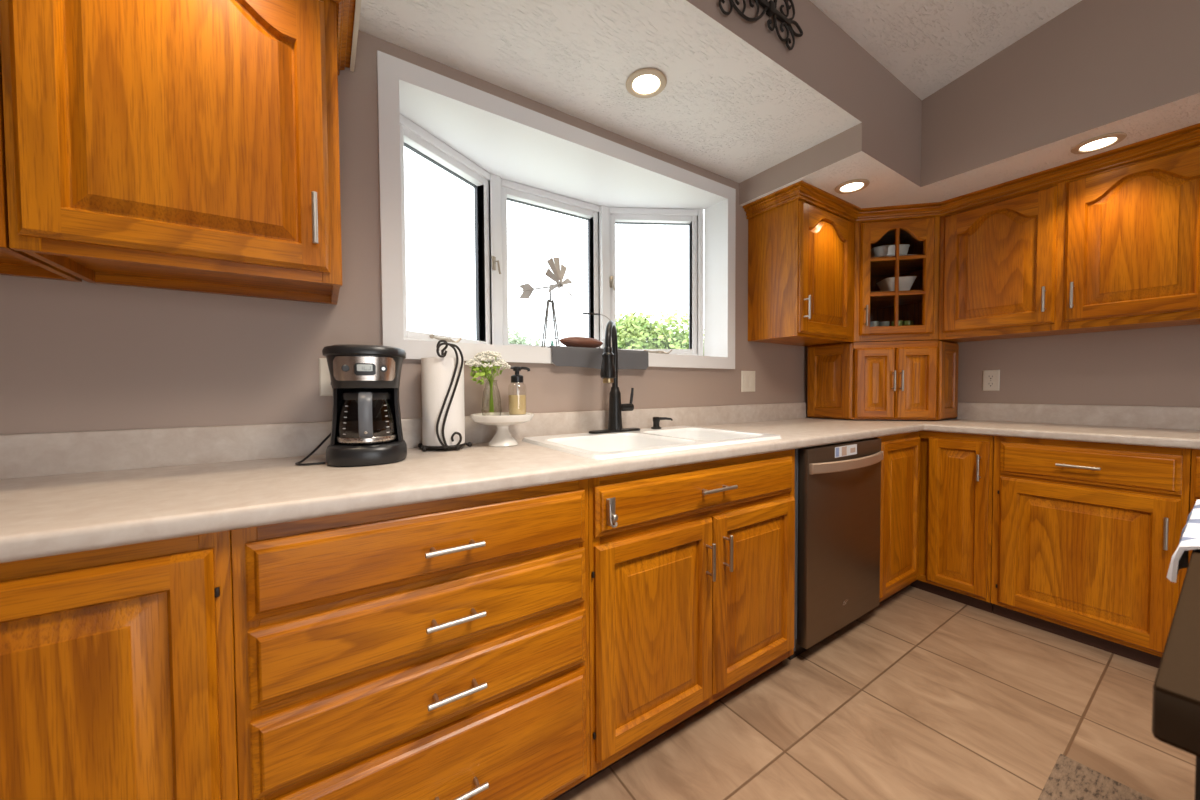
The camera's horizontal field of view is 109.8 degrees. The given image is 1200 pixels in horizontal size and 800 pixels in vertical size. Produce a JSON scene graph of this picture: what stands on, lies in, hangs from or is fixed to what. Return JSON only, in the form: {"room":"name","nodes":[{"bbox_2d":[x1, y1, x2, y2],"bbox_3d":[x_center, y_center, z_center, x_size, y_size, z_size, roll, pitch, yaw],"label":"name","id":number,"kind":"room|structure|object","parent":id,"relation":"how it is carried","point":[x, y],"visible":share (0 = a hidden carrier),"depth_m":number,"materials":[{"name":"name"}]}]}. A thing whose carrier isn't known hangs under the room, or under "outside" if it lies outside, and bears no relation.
{"room":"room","nodes":[
{"label":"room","id":0,"kind":"room"},
{"bbox_2d":[0,30,807,434],"bbox_3d":[-0.555,-0.429,1.566,5.800,3.000,0.140,-1,2,-33],"label":"wall","id":1,"kind":"structure","parent":0,"point":[75,356],"depth_m":1.23,"materials":[{"name":"beige paint"}]},
{"bbox_2d":[0,42,81,281],"bbox_3d":[-1.411,-0.649,0.693,0.618,0.751,0.362,-1,2,-33],"label":"upper cabinet","id":2,"kind":"object","parent":1,"relation":"attached to","point":[12,262],"visible":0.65,"depth_m":0.86,"materials":[{"name":"brown wood"}]},
{"bbox_2d":[0,0,360,304],"bbox_3d":[-0.910,-0.722,1.022,0.576,0.872,0.362,-1,2,-33],"label":"upper cabinet","id":3,"kind":"object","parent":1,"relation":"attached to","point":[179,145],"visible":1,"depth_m":0.89,"materials":[{"name":"brown wood"}]},
{"bbox_2d":[319,358,332,395],"bbox_3d":[-0.826,-0.071,1.307,0.074,0.116,0.008,-1,2,-33],"label":"wall outlet","id":4,"kind":"object","parent":1,"relation":"attached to","point":[326,389],"visible":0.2,"depth_m":1.29,"materials":[{"name":"beige plastic"}]},
{"bbox_2d":[400,114,500,344],"bbox_3d":[-0.646,-0.635,1.789,0.124,0.854,0.560,0,2,27],"label":"window","id":5,"kind":"structure","parent":1,"relation":"in","point":[413,137],"depth_m":1.92,"materials":[{"name":"white paint"}]},
{"bbox_2d":[491,174,501,344],"bbox_3d":[-0.519,-0.643,2.058,0.056,0.854,0.092,-1,2,-33],"label":"trim","id":6,"kind":"structure","parent":1,"relation":"attached to","point":[496,202],"depth_m":2.02,"materials":[{"name":"white paint"}]},
{"bbox_2d":[500,178,600,347],"bbox_3d":[-0.261,-0.649,2.238,0.630,0.854,0.085,-1,2,-33],"label":"window","id":7,"kind":"structure","parent":1,"relation":"in","point":[509,190],"depth_m":2.25,"materials":[{"name":"white paint"}]},
{"bbox_2d":[377,50,735,368],"bbox_3d":[-0.029,-0.643,1.903,1.734,0.978,0.169,-1,2,-33],"label":"trim","id":8,"kind":"structure","parent":1,"relation":"attached to","point":[719,218],"depth_m":1.62,"materials":[{"name":"white paint"}]},
{"bbox_2d":[399,83,723,209],"bbox_3d":[-0.143,-1.093,2.052,1.626,0.040,0.518,-1,2,-33],"label":"window head","id":9,"kind":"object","parent":1,"relation":"attached to","point":[506,150],"depth_m":1.89,"materials":[{"name":"white paint"}]},
{"bbox_2d":[0,402,1199,478],"bbox_3d":[0.447,0.095,1.791,4.792,0.099,1.582,-1,2,-9],"label":"backsplash","id":10,"kind":"structure","parent":1,"relation":"attached to","point":[56,453],"depth_m":1.26,"materials":[{"name":"laminate"}]},
{"bbox_2d":[601,205,608,347],"bbox_3d":[0.007,-0.655,2.404,0.056,0.854,0.092,-1,2,-33],"label":"trim","id":11,"kind":"structure","parent":1,"relation":"attached to","point":[604,210],"depth_m":2.36,"materials":[{"name":"white paint"}]},
{"bbox_2d":[608,207,703,355],"bbox_3d":[0.308,-0.657,2.418,0.569,0.854,0.124,0,2,-4],"label":"window","id":12,"kind":"structure","parent":1,"relation":"in","point":[694,218],"depth_m":2.41,"materials":[{"name":"white paint"}]},
{"bbox_2d":[741,371,754,391],"bbox_3d":[0.850,-0.106,2.411,0.122,0.120,0.008,-1,2,-33],"label":"switch plate","id":13,"kind":"object","parent":1,"relation":"attached to","point":[747,377],"visible":1,"depth_m":2.40,"materials":[{"name":"beige plastic"}]},
{"bbox_2d":[745,376,748,386],"bbox_3d":[0.832,-0.106,2.397,0.033,0.066,0.003,-1,2,-33],"label":"rocker switch","id":14,"kind":"object","parent":13,"relation":"attached to","point":[746,377],"depth_m":2.40,"materials":[{"name":"beige plastic"}]},
{"bbox_2d":[750,376,753,386],"bbox_3d":[0.871,-0.106,2.422,0.033,0.066,0.003,-1,2,-33],"label":"rocker switch","id":15,"kind":"object","parent":13,"relation":"attached to","point":[751,377],"depth_m":2.42,"materials":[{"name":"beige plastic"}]},
{"bbox_2d":[743,180,861,345],"bbox_3d":[1.153,-0.710,2.385,0.613,0.750,0.358,-1,2,-33],"label":"upper cabinet","id":16,"kind":"object","parent":1,"relation":"attached to","point":[801,235],"visible":1,"depth_m":2.25,"materials":[{"name":"brown wood"}]},
{"bbox_2d":[811,202,957,345],"bbox_3d":[1.728,-0.720,2.595,0.638,0.748,0.639,-1,2,-33],"label":"upper cabinet","id":17,"kind":"object","parent":1,"relation":"attached to","point":[915,225],"visible":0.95,"depth_m":2.41,"materials":[{"name":"brown wood"}]},
{"bbox_2d":[870,321,878,326],"bbox_3d":[1.637,-0.425,2.529,0.058,0.085,0.058,0,2,12],"label":"tumbler","id":18,"kind":"object","parent":17,"relation":"in","point":[873,323],"visible":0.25,"depth_m":2.50,"materials":[{"name":"grey glass"}]},
{"bbox_2d":[879,321,888,325],"bbox_3d":[1.705,-0.425,2.536,0.058,0.085,0.058,0,2,12],"label":"tumbler","id":19,"kind":"object","parent":17,"relation":"in","point":[884,323],"visible":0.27,"depth_m":2.51,"materials":[{"name":"grey glass"}]},
{"bbox_2d":[876,276,916,291],"bbox_3d":[1.771,-0.674,2.526,0.168,0.085,0.168,0,2,12],"label":"square bowl","id":20,"kind":"object","parent":17,"relation":"in","point":[905,283],"visible":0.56,"depth_m":2.46,"materials":[{"name":"white ceramic"}]},
{"bbox_2d":[891,321,902,325],"bbox_3d":[1.768,-0.425,2.513,0.058,0.085,0.058,0,2,12],"label":"tumbler","id":21,"kind":"object","parent":17,"relation":"in","point":[900,323],"visible":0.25,"depth_m":2.49,"materials":[{"name":"green glass"}]},
{"bbox_2d":[903,320,913,325],"bbox_3d":[1.832,-0.426,2.510,0.058,0.085,0.058,0,2,12],"label":"tumbler","id":22,"kind":"object","parent":17,"relation":"in","point":[905,323],"visible":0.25,"depth_m":2.49,"materials":[{"name":"green glass"}]},
{"bbox_3d":[1.805,-0.838,2.550,0.230,0.012,0.230,0,2,12],"label":"dinner plate","id":23,"kind":"object","parent":17,"relation":"in","visible":0},
{"bbox_2d":[871,244,909,256],"bbox_3d":[1.736,-0.878,2.537,0.204,0.066,0.142,0,2,12],"label":"serving dish","id":24,"kind":"object","parent":23,"relation":"on","point":[886,250],"visible":0.6,"depth_m":2.48,"materials":[{"name":"white ceramic"}]},
{"bbox_3d":[-0.137,-0.200,2.076,1.626,0.035,0.518,-1,2,-33],"label":"trim","id":25,"kind":"structure","parent":1,"relation":"attached to","visible":0},
{"bbox_2d":[519,257,573,346],"bbox_3d":[-0.211,-0.432,1.919,0.270,0.438,0.166,-1,2,-33],"label":"windmill","id":26,"kind":"object","parent":25,"relation":"on","point":[558,274],"visible":0.96,"depth_m":1.92,"materials":[{"name":"grey metal"}]},
{"bbox_2d":[582,313,610,320],"bbox_3d":[0.005,-0.313,1.998,0.200,0.191,0.056,-1,2,-33],"label":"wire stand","id":27,"kind":"object","parent":25,"relation":"on","point":[582,313],"visible":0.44,"depth_m":1.97,"materials":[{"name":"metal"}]},
{"bbox_2d":[548,346,648,369],"bbox_3d":[-0.018,-0.180,1.882,0.500,0.090,0.134,-1,2,-33],"label":"cloth","id":28,"kind":"object","parent":25,"relation":"on","point":[561,355],"visible":0.78,"depth_m":1.79,"materials":[{"name":"grey fabric"}]},
{"bbox_2d":[559,337,602,347],"bbox_3d":[-0.080,-0.251,1.866,0.224,0.057,0.080,-1,2,-33],"label":"bowl","id":29,"kind":"object","parent":28,"relation":"on","point":[586,342],"visible":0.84,"depth_m":1.82,"materials":[{"name":"brown wood"}]},
{"bbox_2d":[602,339,611,348],"bbox_3d":[0.036,-0.251,1.948,0.052,0.055,0.052,-1,2,-33],"label":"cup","id":30,"kind":"object","parent":28,"relation":"on","point":[603,340],"visible":0.26,"depth_m":1.93,"materials":[{"name":"white ceramic"}]},
{"bbox_2d":[358,0,941,207],"bbox_3d":[-0.390,-1.482,1.186,5.700,0.876,0.637,-1,2,-33],"label":"soffit","id":31,"kind":"structure","parent":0,"point":[736,104],"depth_m":1.60,"materials":[{"name":"beige paint"}]},
{"bbox_2d":[626,68,666,97],"bbox_3d":[0.171,-1.173,1.567,0.152,0.009,0.152,-1,2,-33],"label":"recessed light","id":32,"kind":"object","parent":31,"relation":"in","point":[645,82],"visible":1,"depth_m":1.56,"materials":[{"name":"beige"}]},
{"bbox_2d":[719,0,802,49],"bbox_3d":[0.303,-1.321,1.250,1.043,0.252,0.021,-1,2,-33],"label":"scroll","id":33,"kind":"object","parent":31,"relation":"attached to","point":[769,7],"visible":1,"depth_m":1.44,"materials":[{"name":"black metal"}]},
{"bbox_2d":[835,179,869,193],"bbox_3d":[1.268,-1.074,2.126,0.152,0.009,0.152,-1,2,-33],"label":"recessed light","id":34,"kind":"object","parent":31,"relation":"in","point":[851,186],"visible":1,"depth_m":2.12,"materials":[{"name":"beige"}]},
{"bbox_2d":[556,586,1195,799],"bbox_3d":[0.786,1.166,-0.412,5.800,0.100,4.700,-1,2,-33],"label":"floor","id":35,"kind":"structure","parent":0,"point":[925,695],"depth_m":1.39,"materials":[{"name":"beige tile"}]},
{"bbox_2d":[0,530,238,799],"bbox_3d":[-1.048,0.656,0.806,0.618,0.874,0.621,-1,2,-33],"label":"base cabinet","id":36,"kind":"object","parent":35,"relation":"on","point":[117,664],"visible":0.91,"depth_m":0.64,"materials":[{"name":"brown wood"}]},
{"bbox_2d":[231,479,589,799],"bbox_3d":[-0.479,0.643,1.159,0.720,0.874,0.657,-1,2,-33],"label":"base cabinet","id":37,"kind":"object","parent":35,"relation":"on","point":[438,649],"visible":0.91,"depth_m":0.88,"materials":[{"name":"brown wood"}]},
{"bbox_2d":[581,449,794,783],"bbox_3d":[0.216,0.627,1.617,0.942,0.874,0.657,-1,2,-33],"label":"base cabinet","id":38,"kind":"object","parent":35,"relation":"on","point":[691,591],"visible":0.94,"depth_m":1.30,"materials":[{"name":"brown wood"}]},
{"bbox_2d":[606,497,617,527],"bbox_3d":[0.036,0.301,1.127,0.034,0.076,0.022,-1,2,-33],"label":"bottle opener","id":39,"kind":"object","parent":38,"relation":"attached to","point":[612,517],"visible":1,"depth_m":1.12,"materials":[{"name":"silver metal"}]},
{"bbox_2d":[788,438,882,659],"bbox_3d":[0.901,0.613,2.047,0.660,0.871,0.662,-1,2,-33],"label":"dishwasher","id":40,"kind":"object","parent":35,"relation":"on","point":[838,485],"visible":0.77,"depth_m":1.77,"materials":[{"name":"grey metal"}]},
{"bbox_2d":[794,448,798,650],"bbox_3d":[0.880,0.578,2.078,0.660,0.802,0.584,-1,2,-33],"label":"tub","id":41,"kind":"object","parent":40,"relation":"in","point":[796,588],"depth_m":1.68,"materials":[{"name":"black plastic"}]},
{"bbox_2d":[875,431,993,612],"bbox_3d":[1.657,0.597,2.420,0.997,0.874,0.901,-1,2,-33],"label":"base cabinet","id":42,"kind":"object","parent":35,"relation":"on","point":[936,514],"visible":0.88,"depth_m":2.13,"materials":[{"name":"brown wood"}]},
{"bbox_2d":[0,402,1199,562],"bbox_3d":[0.564,0.134,1.022,4.347,0.137,2.017,-1,2,-33],"label":"countertop","id":43,"kind":"structure","parent":42,"relation":"on","point":[61,492],"depth_m":1.05,"materials":[{"name":"laminate"}]},
{"bbox_2d":[295,344,406,466],"bbox_3d":[-0.679,0.011,1.162,0.270,0.313,0.240,-1,2,-27],"label":"coffee maker","id":44,"kind":"object","parent":43,"relation":"on","point":[351,367],"visible":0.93,"depth_m":1.10,"materials":[{"name":"black plastic"}]},
{"bbox_2d":[337,389,396,444],"bbox_3d":[-0.632,0.044,1.145,0.144,0.146,0.173,-1,2,-27],"label":"coffee carafe","id":45,"kind":"object","parent":44,"relation":"on","point":[366,429],"visible":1,"depth_m":1.10,"materials":[{"name":"clear glass"}]},
{"bbox_2d":[418,340,471,450],"bbox_3d":[-0.509,-0.019,1.387,0.164,0.356,0.156,-1,2,-33],"label":"towel holder","id":46,"kind":"object","parent":43,"relation":"on","point":[458,445],"visible":0.91,"depth_m":1.33,"materials":[{"name":"black metal"}]},
{"bbox_2d":[421,357,464,445],"bbox_3d":[-0.517,0.004,1.392,0.132,0.279,0.132,-1,2,-33],"label":"paper towel roll","id":47,"kind":"object","parent":46,"relation":"on","point":[436,372],"visible":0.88,"depth_m":1.33,"materials":[{"name":"white paper"}]},
{"bbox_2d":[471,412,533,446],"bbox_3d":[-0.339,0.103,1.476,0.216,0.109,0.216,-1,2,-33],"label":"cake stand","id":48,"kind":"object","parent":43,"relation":"on","point":[502,437],"visible":0.98,"depth_m":1.43,"materials":[{"name":"white ceramic"}]},
{"bbox_2d":[509,366,529,414],"bbox_3d":[-0.295,-0.033,1.529,0.076,0.175,0.065,-1,2,-33],"label":"soap bottle","id":49,"kind":"object","parent":48,"relation":"on","point":[517,403],"visible":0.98,"depth_m":1.50,"materials":[{"name":"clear glass"}]},
{"bbox_3d":[-0.374,-0.006,1.456,0.066,0.126,0.066,-1,2,-33],"label":"vase","id":50,"kind":"object","parent":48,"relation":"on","visible":0},
{"bbox_2d":[465,351,510,411],"bbox_3d":[-0.383,-0.064,1.449,0.155,0.212,0.131,-1,2,-33],"label":"flower bouquet","id":51,"kind":"object","parent":50,"relation":"in","point":[484,359],"visible":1,"depth_m":1.43,"materials":[{"name":"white plant"}]},
{"bbox_2d":[589,321,639,433],"bbox_3d":[0.088,-0.092,1.737,0.277,0.457,0.182,-1,2,-33],"label":"faucet","id":52,"kind":"object","parent":43,"relation":"on","point":[609,367],"visible":1,"depth_m":1.77,"materials":[{"name":"black metal"}]},
{"bbox_2d":[522,426,781,459],"bbox_3d":[0.204,0.234,1.617,0.867,0.190,0.547,-1,2,-33],"label":"sink","id":53,"kind":"object","parent":43,"relation":"in","point":[645,441],"visible":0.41,"depth_m":1.63,"materials":[{"name":"white ceramic"}]},
{"bbox_2d":[651,417,672,428],"bbox_3d":[0.280,0.104,1.918,0.097,0.053,0.048,0,2,17],"label":"soap pump","id":54,"kind":"object","parent":53,"relation":"on","point":[656,420],"visible":1,"depth_m":1.91,"materials":[{"name":"black metal"}]},
{"bbox_2d":[807,340,958,419],"bbox_3d":[1.729,-0.116,2.608,0.596,0.452,0.601,-1,2,-33],"label":"appliance garage","id":55,"kind":"object","parent":43,"relation":"on","point":[891,380],"visible":1,"depth_m":2.43,"materials":[{"name":"brown wood"}]},
{"bbox_2d":[991,436,1191,667],"bbox_3d":[2.233,0.607,1.930,0.577,0.874,0.548,-1,2,-33],"label":"base cabinet","id":56,"kind":"object","parent":35,"relation":"on","point":[1086,536],"visible":0.92,"depth_m":1.76,"materials":[{"name":"brown wood"}]},
{"bbox_2d":[1038,754,1153,799],"bbox_3d":[1.133,1.078,0.759,0.972,0.008,0.575,-1,2,-33],"label":"floor mat","id":57,"kind":"object","parent":35,"relation":"on","point":[1069,779],"visible":1,"depth_m":1.16,"materials":[{"name":"beige carpet"}]},
{"bbox_2d":[1152,549,1199,799],"bbox_3d":[1.054,0.650,0.298,1.050,0.889,0.750,-1,2,-33],"label":"oven range","id":58,"kind":"object","parent":35,"relation":"on","point":[1176,688],"visible":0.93,"depth_m":0.32,"materials":[{"name":"brown"}]},
{"bbox_2d":[1188,449,1199,563],"bbox_3d":[2.539,0.618,1.466,0.577,0.874,0.560,-1,2,-33],"label":"base cabinet","id":59,"kind":"object","parent":35,"relation":"on","point":[1195,459],"visible":0.2,"depth_m":1.56,"materials":[{"name":"brown wood"}]},
{"bbox_2d":[810,0,1081,99],"bbox_3d":[0.599,-1.813,-0.955,5.207,0.791,4.113,-1,2,-33],"label":"ceiling","id":60,"kind":"structure","parent":0,"point":[927,45],"depth_m":1.75,"materials":[{"name":"white paint"}]},
{"bbox_2d":[921,0,1199,200],"bbox_3d":[2.986,-1.788,0.649,0.643,1.476,3.963,-1,2,-33],"label":"soffit","id":61,"kind":"structure","parent":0,"point":[1096,68],"depth_m":1.73,"materials":[{"name":"beige paint"}]},
{"bbox_2d":[1071,132,1126,153],"bbox_3d":[2.079,-1.069,1.761,0.152,0.009,0.152,-1,2,-33],"label":"recessed light","id":62,"kind":"object","parent":61,"relation":"in","point":[1104,141],"visible":1,"depth_m":1.75,"materials":[{"name":"beige"}]},
{"bbox_2d":[950,324,1199,418],"bbox_3d":[3.154,-0.739,1.106,0.100,3.600,4.700,-1,2,-33],"label":"wall","id":63,"kind":"structure","parent":0,"point":[1159,366],"depth_m":2.10,"materials":[{"name":"beige paint"}]},
{"bbox_2d":[982,370,999,390],"bbox_3d":[2.240,-0.112,2.418,0.008,0.120,0.074,-1,2,-33],"label":"wall outlet","id":64,"kind":"object","parent":63,"relation":"attached to","point":[991,378],"visible":1,"depth_m":2.41,"materials":[{"name":"beige plastic"}]},
{"bbox_2d":[987,381,993,386],"bbox_3d":[2.238,-0.091,2.417,0.003,0.033,0.033,-1,2,-33],"label":"socket","id":65,"kind":"object","parent":64,"relation":"attached to","point":[989,383],"depth_m":2.42,"materials":[{"name":"beige plastic"}]},
{"bbox_2d":[987,374,994,379],"bbox_3d":[2.237,-0.133,2.416,0.003,0.033,0.033,-1,2,-33],"label":"socket","id":66,"kind":"object","parent":64,"relation":"attached to","point":[989,376],"depth_m":2.41,"materials":[{"name":"beige plastic"}]},
{"bbox_2d":[939,123,1199,341],"bbox_3d":[2.256,-0.707,2.049,0.358,0.750,0.916,-1,2,-33],"label":"upper cabinet","id":67,"kind":"object","parent":63,"relation":"attached to","point":[1109,240],"visible":1,"depth_m":1.91,"materials":[{"name":"brown wood"}]},
{"bbox_2d":[1167,500,1199,582],"bbox_3d":[0.992,0.216,0.613,0.420,0.077,0.180,-1,2,-33],"label":"dish towel","id":68,"kind":"object","parent":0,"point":[1190,535],"visible":1,"depth_m":0.60,"materials":[{"name":"grey fabric"}]},
{"label":"outside","id":69,"kind":"structure","parent":0,"visible":0},
{"bbox_3d":[-13.321,0.476,65.869,130.000,0.100,118.500,-1,2,-33],"label":"ground","id":70,"kind":"structure","parent":69,"visible":0},
{"bbox_2d":[508,326,543,345],"bbox_3d":[-5.216,-1.541,25.538,3.759,6.016,5.005,-1,2,-13],"label":"bush","id":71,"kind":"object","parent":70,"relation":"on","point":[511,335],"visible":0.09,"depth_m":25.14,"materials":[{"name":"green plant"}]},
{"bbox_2d":[616,310,688,348],"bbox_3d":[1.485,-1.075,17.549,4.988,5.432,5.346,-1,2,-33],"label":"tree","id":72,"kind":"object","parent":70,"relation":"on","point":[635,337],"visible":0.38,"depth_m":16.55,"materials":[{"name":"green plant"}]},
{"bbox_2d":[667,329,703,355],"bbox_3d":[5.290,-1.607,26.692,5.640,5.963,4.285,0,2,-1],"label":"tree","id":73,"kind":"object","parent":70,"relation":"on","point":[703,329],"visible":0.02,"depth_m":25.74,"materials":[{"name":"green plant"}]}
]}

